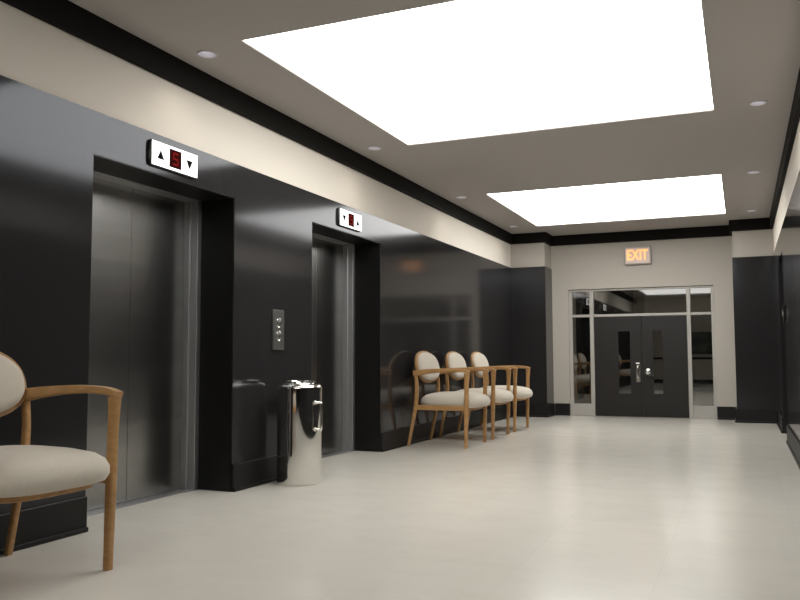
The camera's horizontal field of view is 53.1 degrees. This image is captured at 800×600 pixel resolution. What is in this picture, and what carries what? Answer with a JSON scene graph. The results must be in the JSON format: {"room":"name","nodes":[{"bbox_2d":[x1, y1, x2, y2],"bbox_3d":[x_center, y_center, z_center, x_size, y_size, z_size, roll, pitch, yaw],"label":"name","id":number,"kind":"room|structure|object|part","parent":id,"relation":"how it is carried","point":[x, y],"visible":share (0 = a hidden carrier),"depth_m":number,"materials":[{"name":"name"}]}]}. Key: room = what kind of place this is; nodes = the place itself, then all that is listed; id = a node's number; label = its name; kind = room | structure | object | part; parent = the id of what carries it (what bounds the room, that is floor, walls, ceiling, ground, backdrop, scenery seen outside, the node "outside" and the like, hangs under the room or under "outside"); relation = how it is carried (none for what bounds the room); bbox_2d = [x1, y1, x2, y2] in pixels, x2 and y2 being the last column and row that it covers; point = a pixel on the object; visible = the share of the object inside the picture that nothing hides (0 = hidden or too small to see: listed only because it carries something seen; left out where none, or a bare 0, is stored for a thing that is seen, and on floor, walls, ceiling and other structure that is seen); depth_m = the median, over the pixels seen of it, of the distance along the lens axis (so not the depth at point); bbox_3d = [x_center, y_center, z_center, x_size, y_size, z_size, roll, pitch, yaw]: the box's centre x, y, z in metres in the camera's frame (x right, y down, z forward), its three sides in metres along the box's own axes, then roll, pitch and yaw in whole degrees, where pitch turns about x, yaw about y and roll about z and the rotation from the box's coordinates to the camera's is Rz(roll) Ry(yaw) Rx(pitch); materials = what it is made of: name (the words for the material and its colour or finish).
{"room":"lobby","nodes":[
{"label":"lobby","id":0,"kind":"room"},
{"bbox_2d":[0,1,512,513],"bbox_3d":[-1.518,-0.142,5.831,0.500,3.058,15.895,-2,-4,23],"label":"wall","id":1,"kind":"structure","parent":0,"point":[427,279],"depth_m":5.91,"materials":[{"name":"black paint"}]},
{"bbox_2d":[86,170,201,515],"bbox_3d":[-1.833,0.280,5.352,0.150,2.150,1.408,-2,-4,23],"label":"door","id":2,"kind":"structure","parent":1,"relation":"in","point":[144,334],"depth_m":5.57,"materials":[{"name":"grey metal"}]},
{"bbox_3d":[-1.982,0.268,5.110,0.025,2.126,0.696,-2,-4,23],"label":"sliding panel","id":3,"kind":"part","parent":2,"relation":"part of","materials":[{"name":"metal"}]},
{"bbox_3d":[-1.834,1.350,5.279,0.140,0.005,1.304,-2,-4,23],"label":"sill plate","id":4,"kind":"part","parent":2,"relation":"part of","materials":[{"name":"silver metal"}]},
{"bbox_3d":[-1.734,0.308,5.690,0.025,2.126,0.559,-2,-4,23],"label":"sliding panel","id":5,"kind":"part","parent":2,"relation":"part of","materials":[{"name":"metal"}]},
{"bbox_2d":[147,139,197,178],"bbox_3d":[-1.490,-0.927,5.282,0.026,0.174,0.484,-2,-4,23],"label":"indicator","id":6,"kind":"object","parent":1,"relation":"attached to","point":[160,155],"visible":1,"depth_m":5.25,"materials":[{"name":"white plastic"}]},
{"bbox_2d":[0,0,511,243],"bbox_3d":[-1.286,-1.494,5.820,0.040,0.165,15.887,-2,-4,23],"label":"trim","id":7,"kind":"structure","parent":1,"relation":"attached to","point":[64,15],"depth_m":5.69,"materials":[{"name":"black wood"}]},
{"bbox_2d":[0,404,512,554],"bbox_3d":[-1.280,1.276,5.602,0.032,0.195,15.840,-2,-4,23],"label":"baseboard","id":8,"kind":"structure","parent":1,"relation":"attached to","point":[38,525],"depth_m":4.47,"materials":[{"name":"black"}]},
{"bbox_2d":[271,309,283,349],"bbox_3d":[-0.975,0.238,6.406,0.032,0.320,0.164,-2,-4,23],"label":"plate","id":9,"kind":"object","parent":1,"relation":"attached to","point":[277,316],"visible":1,"depth_m":6.38,"materials":[{"name":"silver metal"}]},
{"bbox_2d":[311,233,354,457],"bbox_3d":[-0.819,0.443,7.725,0.150,2.150,1.438,-2,-4,23],"label":"door","id":10,"kind":"structure","parent":1,"relation":"in","point":[333,260],"depth_m":8.15,"materials":[{"name":"grey metal"}]},
{"bbox_3d":[-0.971,0.430,7.477,0.025,2.126,0.713,-2,-4,23],"label":"sliding panel","id":11,"kind":"part","parent":10,"relation":"part of","materials":[{"name":"metal"}]},
{"bbox_3d":[-0.718,0.471,8.070,0.025,2.126,0.573,-2,-4,23],"label":"sliding panel","id":12,"kind":"part","parent":10,"relation":"part of","materials":[{"name":"metal"}]},
{"bbox_3d":[-0.821,1.513,7.652,0.140,0.005,1.334,-2,-4,23],"label":"sill plate","id":13,"kind":"part","parent":10,"relation":"part of","materials":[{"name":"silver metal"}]},
{"bbox_2d":[337,208,361,231],"bbox_3d":[-0.477,-0.764,7.655,0.026,0.174,0.484,-2,-4,23],"label":"indicator","id":14,"kind":"object","parent":1,"relation":"attached to","point":[346,219],"visible":1,"depth_m":7.62,"materials":[{"name":"white plastic"}]},
{"bbox_2d":[0,391,799,599],"bbox_3d":[2.578,1.751,9.729,4.876,0.200,26.900,-2,-4,23],"label":"floor","id":15,"kind":"structure","parent":0,"point":[558,507],"depth_m":4.53,"materials":[{"name":"tile"}]},
{"bbox_2d":[0,352,122,570],"bbox_3d":[-1.729,0.714,3.523,0.799,1.035,0.718,-2,-4,25],"label":"armchair","id":16,"kind":"object","parent":15,"relation":"on","point":[28,472],"visible":1,"depth_m":3.59,"materials":[{"name":"brown wood"}]},
{"bbox_3d":[-1.980,0.379,3.664,0.106,0.316,0.605,-2,-4,25],"label":"backrest","id":17,"kind":"part","parent":16,"relation":"part of","materials":[{"name":"fabric"}]},
{"bbox_3d":[-1.889,0.860,3.958,0.133,0.804,0.034,-2,-4,25],"label":"leg","id":18,"kind":"part","parent":16,"relation":"part of","materials":[{"name":"brown wood"}]},
{"bbox_3d":[-1.718,0.809,3.512,0.614,0.054,0.696,-2,-4,25],"label":"seat rail","id":19,"kind":"part","parent":16,"relation":"part of","materials":[{"name":"brown wood"}]},
{"bbox_3d":[-1.692,0.728,3.505,0.716,0.159,0.627,-2,-4,25],"label":"seat","id":20,"kind":"part","parent":16,"relation":"part of","materials":[{"name":"fabric"}]},
{"bbox_3d":[-1.591,0.452,3.846,0.643,0.087,0.050,-2,-4,25],"label":"armrest","id":21,"kind":"part","parent":16,"relation":"part of","materials":[{"name":"brown wood"}]},
{"bbox_3d":[-1.329,0.844,3.696,0.065,0.792,0.040,-2,-4,25],"label":"leg","id":22,"kind":"part","parent":16,"relation":"part of","materials":[{"name":"brown wood"}]},
{"bbox_2d":[277,380,322,486],"bbox_3d":[-0.778,1.021,6.203,0.348,0.785,0.348,0,-4,-7],"label":"litter bin","id":23,"kind":"object","parent":15,"relation":"on","point":[299,402],"visible":1,"depth_m":6.06,"materials":[{"name":"silver metal"}]},
{"bbox_3d":[-0.780,0.662,6.228,0.348,0.065,0.348,-2,-4,23],"label":"lid","id":24,"kind":"part","parent":23,"relation":"part of","materials":[{"name":"silver metal"}]},
{"bbox_3d":[-0.618,0.884,6.090,0.069,0.222,0.018,-3,-5,37],"label":"handle","id":25,"kind":"part","parent":23,"relation":"part of","materials":[{"name":"silver metal"}]},
{"bbox_2d":[407,351,489,448],"bbox_3d":[0.577,1.082,8.888,0.799,1.035,0.718,-2,-4,23],"label":"armchair","id":26,"kind":"object","parent":15,"relation":"on","point":[428,370],"visible":1,"depth_m":8.68,"materials":[{"name":"brown wood"}]},
{"bbox_3d":[0.140,1.186,8.704,0.133,0.804,0.034,-2,-4,23],"label":"leg","id":27,"kind":"part","parent":26,"relation":"part of","materials":[{"name":"brown wood"}]},
{"bbox_3d":[0.322,0.747,9.020,0.106,0.316,0.605,-2,-4,23],"label":"backrest","id":28,"kind":"part","parent":26,"relation":"part of","materials":[{"name":"fabric"}]},
{"bbox_3d":[0.402,1.228,9.317,0.133,0.804,0.034,-2,-4,23],"label":"leg","id":29,"kind":"part","parent":26,"relation":"part of","materials":[{"name":"brown wood"}]},
{"bbox_3d":[0.443,0.779,8.603,0.643,0.087,0.050,-2,-4,23],"label":"armrest","id":30,"kind":"part","parent":26,"relation":"part of","materials":[{"name":"brown wood"}]},
{"bbox_3d":[0.588,1.177,8.877,0.614,0.054,0.696,-2,-4,23],"label":"seat rail","id":31,"kind":"part","parent":26,"relation":"part of","materials":[{"name":"brown wood"}]},
{"bbox_3d":[0.615,1.096,8.871,0.716,0.159,0.627,-2,-4,23],"label":"seat","id":32,"kind":"part","parent":26,"relation":"part of","materials":[{"name":"fabric"}]},
{"bbox_3d":[0.704,0.821,9.216,0.643,0.087,0.050,-2,-4,23],"label":"armrest","id":33,"kind":"part","parent":26,"relation":"part of","materials":[{"name":"brown wood"}]},
{"bbox_3d":[0.709,1.171,8.462,0.065,0.792,0.040,-2,-4,23],"label":"leg","id":34,"kind":"part","parent":26,"relation":"part of","materials":[{"name":"brown wood"}]},
{"bbox_3d":[0.970,1.214,9.075,0.065,0.792,0.040,-2,-4,23],"label":"leg","id":35,"kind":"part","parent":26,"relation":"part of","materials":[{"name":"brown wood"}]},
{"bbox_2d":[439,351,513,439],"bbox_3d":[0.964,1.144,9.795,0.799,1.035,0.718,-2,-4,23],"label":"armchair","id":36,"kind":"object","parent":15,"relation":"on","point":[453,359],"visible":0.71,"depth_m":9.65,"materials":[{"name":"brown wood"}]},
{"bbox_3d":[0.527,1.249,9.611,0.133,0.804,0.034,-2,-4,23],"label":"leg","id":37,"kind":"part","parent":36,"relation":"part of","materials":[{"name":"brown wood"}]},
{"bbox_3d":[0.709,0.809,9.927,0.106,0.316,0.605,-2,-4,23],"label":"backrest","id":38,"kind":"part","parent":36,"relation":"part of","materials":[{"name":"fabric"}]},
{"bbox_3d":[0.789,1.291,10.224,0.133,0.804,0.034,-2,-4,23],"label":"leg","id":39,"kind":"part","parent":36,"relation":"part of","materials":[{"name":"brown wood"}]},
{"bbox_3d":[0.830,0.841,9.509,0.643,0.087,0.050,-2,-4,23],"label":"armrest","id":40,"kind":"part","parent":36,"relation":"part of","materials":[{"name":"brown wood"}]},
{"bbox_3d":[1.002,1.158,9.778,0.716,0.159,0.627,-2,-4,23],"label":"seat","id":41,"kind":"part","parent":36,"relation":"part of","materials":[{"name":"fabric"}]},
{"bbox_3d":[1.092,0.883,10.122,0.643,0.087,0.050,-2,-4,23],"label":"armrest","id":42,"kind":"part","parent":36,"relation":"part of","materials":[{"name":"brown wood"}]},
{"bbox_3d":[1.096,1.234,9.369,0.065,0.792,0.040,-2,-4,23],"label":"leg","id":43,"kind":"part","parent":36,"relation":"part of","materials":[{"name":"brown wood"}]},
{"bbox_3d":[1.358,1.276,9.982,0.065,0.792,0.040,-2,-4,23],"label":"leg","id":44,"kind":"part","parent":36,"relation":"part of","materials":[{"name":"brown wood"}]},
{"bbox_2d":[468,352,532,431],"bbox_3d":[1.349,1.206,10.694,0.799,1.035,0.718,-2,-4,23],"label":"armchair","id":45,"kind":"object","parent":15,"relation":"on","point":[477,359],"visible":0.55,"depth_m":10.55,"materials":[{"name":"brown wood"}]},
{"bbox_3d":[0.912,1.310,10.510,0.133,0.804,0.034,-2,-4,23],"label":"leg","id":46,"kind":"part","parent":45,"relation":"part of","materials":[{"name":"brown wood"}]},
{"bbox_3d":[1.093,0.871,10.826,0.106,0.316,0.605,-2,-4,23],"label":"backrest","id":47,"kind":"part","parent":45,"relation":"part of","materials":[{"name":"fabric"}]},
{"bbox_3d":[1.173,1.353,11.123,0.133,0.804,0.034,-2,-4,23],"label":"leg","id":48,"kind":"part","parent":45,"relation":"part of","materials":[{"name":"brown wood"}]},
{"bbox_3d":[1.214,0.903,10.409,0.643,0.087,0.050,-2,-4,23],"label":"armrest","id":49,"kind":"part","parent":45,"relation":"part of","materials":[{"name":"brown wood"}]},
{"bbox_3d":[1.387,1.220,10.677,0.716,0.159,0.627,-2,-4,23],"label":"seat","id":50,"kind":"part","parent":45,"relation":"part of","materials":[{"name":"fabric"}]},
{"bbox_3d":[1.476,0.945,11.022,0.643,0.087,0.050,-2,-4,23],"label":"armrest","id":51,"kind":"part","parent":45,"relation":"part of","materials":[{"name":"brown wood"}]},
{"bbox_3d":[1.480,1.296,10.268,0.065,0.792,0.040,-2,-4,23],"label":"leg","id":52,"kind":"part","parent":45,"relation":"part of","materials":[{"name":"brown wood"}]},
{"bbox_3d":[1.742,1.338,10.881,0.065,0.792,0.040,-2,-4,23],"label":"leg","id":53,"kind":"part","parent":45,"relation":"part of","materials":[{"name":"brown wood"}]},
{"bbox_2d":[69,0,799,235],"bbox_3d":[0.543,-1.705,5.205,4.876,0.160,16.566,-2,-4,23],"label":"ceiling","id":54,"kind":"structure","parent":0,"point":[753,46],"depth_m":6.87,"materials":[{"name":"grey paint"}]},
{"bbox_2d":[197,50,217,58],"bbox_3d":[-1.266,-1.645,5.259,0.136,0.073,0.136,-2,-4,23],"label":"recessed light","id":55,"kind":"object","parent":54,"relation":"in","point":[207,54],"visible":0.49,"depth_m":5.30,"materials":[{"name":"white"}]},
{"bbox_2d":[367,146,380,149],"bbox_3d":[-0.245,-1.481,7.650,0.136,0.073,0.136,-2,-4,23],"label":"recessed light","id":56,"kind":"object","parent":54,"relation":"in","point":[371,147],"visible":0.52,"depth_m":7.69,"materials":[{"name":"white"}]},
{"bbox_2d":[242,0,713,144],"bbox_3d":[0.775,-1.606,5.772,2.694,0.039,2.747,-2,-4,23],"label":"ceiling light panel","id":57,"kind":"object","parent":54,"relation":"attached to","point":[459,69],"visible":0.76,"depth_m":5.49,"materials":[{"name":"white plastic"}]},
{"bbox_2d":[486,174,725,225],"bbox_3d":[2.820,-1.277,10.561,2.694,0.039,2.688,-2,-4,23],"label":"ceiling light panel","id":58,"kind":"object","parent":54,"relation":"attached to","point":[698,195],"visible":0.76,"depth_m":10.35,"materials":[{"name":"white plastic"}]},
{"bbox_2d":[747,171,760,173],"bbox_3d":[3.843,-1.419,8.698,0.136,0.073,0.136,-2,-4,23],"label":"recessed light","id":59,"kind":"object","parent":54,"relation":"in","point":[749,172],"visible":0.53,"depth_m":8.73,"materials":[{"name":"white"}]},
{"bbox_2d":[749,100,767,105],"bbox_3d":[2.825,-1.583,6.312,0.136,0.073,0.136,-2,-4,23],"label":"recessed light","id":60,"kind":"object","parent":54,"relation":"in","point":[759,102],"visible":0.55,"depth_m":6.34,"materials":[{"name":"white"}]},
{"bbox_2d":[573,292,576,393],"bbox_3d":[3.478,0.723,18.418,0.200,3.058,9.974,-2,-4,23],"label":"wall","id":61,"kind":"structure","parent":0,"point":[574,304],"depth_m":20.48,"materials":[{"name":"beige paint"}]},
{"bbox_2d":[575,290,644,393],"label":"window","id":62,"kind":"structure","parent":0,"point":[630,301],"depth_m":20.48,"materials":[{"name":"clear glass"}]},
{"bbox_2d":[510,229,777,415],"bbox_3d":[3.730,0.312,12.550,4.876,3.058,0.651,-2,-4,23],"label":"wall","id":63,"kind":"structure","parent":0,"point":[738,266],"depth_m":12.59,"materials":[{"name":"beige paint"}]},
{"bbox_2d":[594,316,643,416],"bbox_3d":[3.490,1.061,12.806,0.738,1.586,0.121,-2,-4,23],"label":"door","id":64,"kind":"structure","parent":63,"relation":"in","point":[609,399],"depth_m":12.84,"materials":[{"name":"black paint"}]},
{"bbox_3d":[3.776,1.148,12.692,0.064,0.300,0.010,-2,-4,23],"label":"handle plate","id":65,"kind":"part","parent":64,"relation":"part of","materials":[{"name":"silver metal"}]},
{"bbox_2d":[624,246,650,264],"bbox_3d":[3.783,-0.705,12.741,0.400,0.276,0.067,-2,-4,23],"label":"exit sign","id":66,"kind":"object","parent":63,"relation":"attached to","point":[633,255],"visible":1,"depth_m":12.71,"materials":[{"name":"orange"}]},
{"bbox_2d":[512,218,769,245],"bbox_3d":[3.689,-1.037,12.558,3.820,0.165,0.519,-2,-4,23],"label":"trim","id":67,"kind":"structure","parent":63,"relation":"attached to","point":[756,223],"depth_m":12.71,"materials":[{"name":"black wood"}]},
{"bbox_2d":[569,285,716,418],"bbox_3d":[3.820,0.831,12.723,2.228,2.047,0.078,-2,-4,23],"label":"trim","id":68,"kind":"structure","parent":63,"relation":"attached to","point":[577,409],"depth_m":12.74,"materials":[{"name":"grey metal"}]},
{"bbox_2d":[516,403,776,423],"bbox_3d":[3.696,1.734,12.362,3.876,0.195,0.523,-2,-4,23],"label":"baseboard","id":69,"kind":"structure","parent":63,"relation":"attached to","point":[723,413],"depth_m":12.11,"materials":[{"name":"black"}]},
{"bbox_2d":[641,315,688,417],"bbox_3d":[4.146,1.039,12.529,0.678,1.586,0.119,-2,-4,23],"label":"door","id":70,"kind":"structure","parent":63,"relation":"in","point":[674,403],"depth_m":12.53,"materials":[{"name":"black paint"}]},
{"bbox_2d":[644,288,712,379],"bbox_3d":[7.806,0.968,22.095,4.876,3.058,0.200,-2,-4,23],"label":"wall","id":71,"kind":"structure","parent":0,"point":[659,300],"depth_m":22.04,"materials":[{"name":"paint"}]},
{"bbox_2d":[654,357,712,358],"bbox_3d":[8.430,1.576,21.662,3.426,0.060,0.030,-2,-4,23],"label":"trim","id":72,"kind":"structure","parent":71,"relation":"attached to","point":[654,357],"depth_m":21.78,"materials":[{"name":"black"}]},
{"bbox_2d":[654,379,713,390],"bbox_3d":[8.434,2.310,21.615,3.426,0.310,0.020,-2,-4,23],"label":"baseboard","id":73,"kind":"structure","parent":71,"relation":"attached to","point":[698,385],"depth_m":21.75,"materials":[{"name":"black"}]},
{"bbox_2d":[687,332,711,353],"bbox_3d":[8.370,1.169,21.713,1.240,0.600,0.034,-2,-4,23],"label":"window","id":74,"kind":"structure","parent":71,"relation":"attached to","point":[701,341],"depth_m":21.77,"materials":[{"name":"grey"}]},
{"bbox_2d":[773,120,799,441],"bbox_3d":[2.507,-0.274,4.120,0.500,3.058,15.895,-2,-4,23],"label":"wall","id":75,"kind":"structure","parent":0,"point":[786,228],"depth_m":8.01,"materials":[{"name":"black paint"}]},
{"bbox_2d":[782,304,785,322],"bbox_3d":[4.245,0.152,8.854,0.034,0.200,0.120,-2,-4,23],"label":"plate","id":76,"kind":"object","parent":75,"relation":"attached to","point":[783,305],"visible":1,"depth_m":8.80,"materials":[{"name":"grey metal"}]},
{"bbox_2d":[769,68,799,228],"bbox_3d":[2.265,-1.609,4.312,0.040,0.165,15.887,-2,-4,23],"label":"trim","id":77,"kind":"structure","parent":75,"relation":"attached to","point":[794,118],"depth_m":7.21,"materials":[{"name":"black wood"}]},
{"bbox_2d":[776,410,799,468],"bbox_3d":[2.256,1.161,4.099,0.032,0.195,15.840,-2,-4,23],"label":"baseboard","id":78,"kind":"structure","parent":75,"relation":"attached to","point":[793,443],"depth_m":8.11,"materials":[{"name":"black"}]}
]}

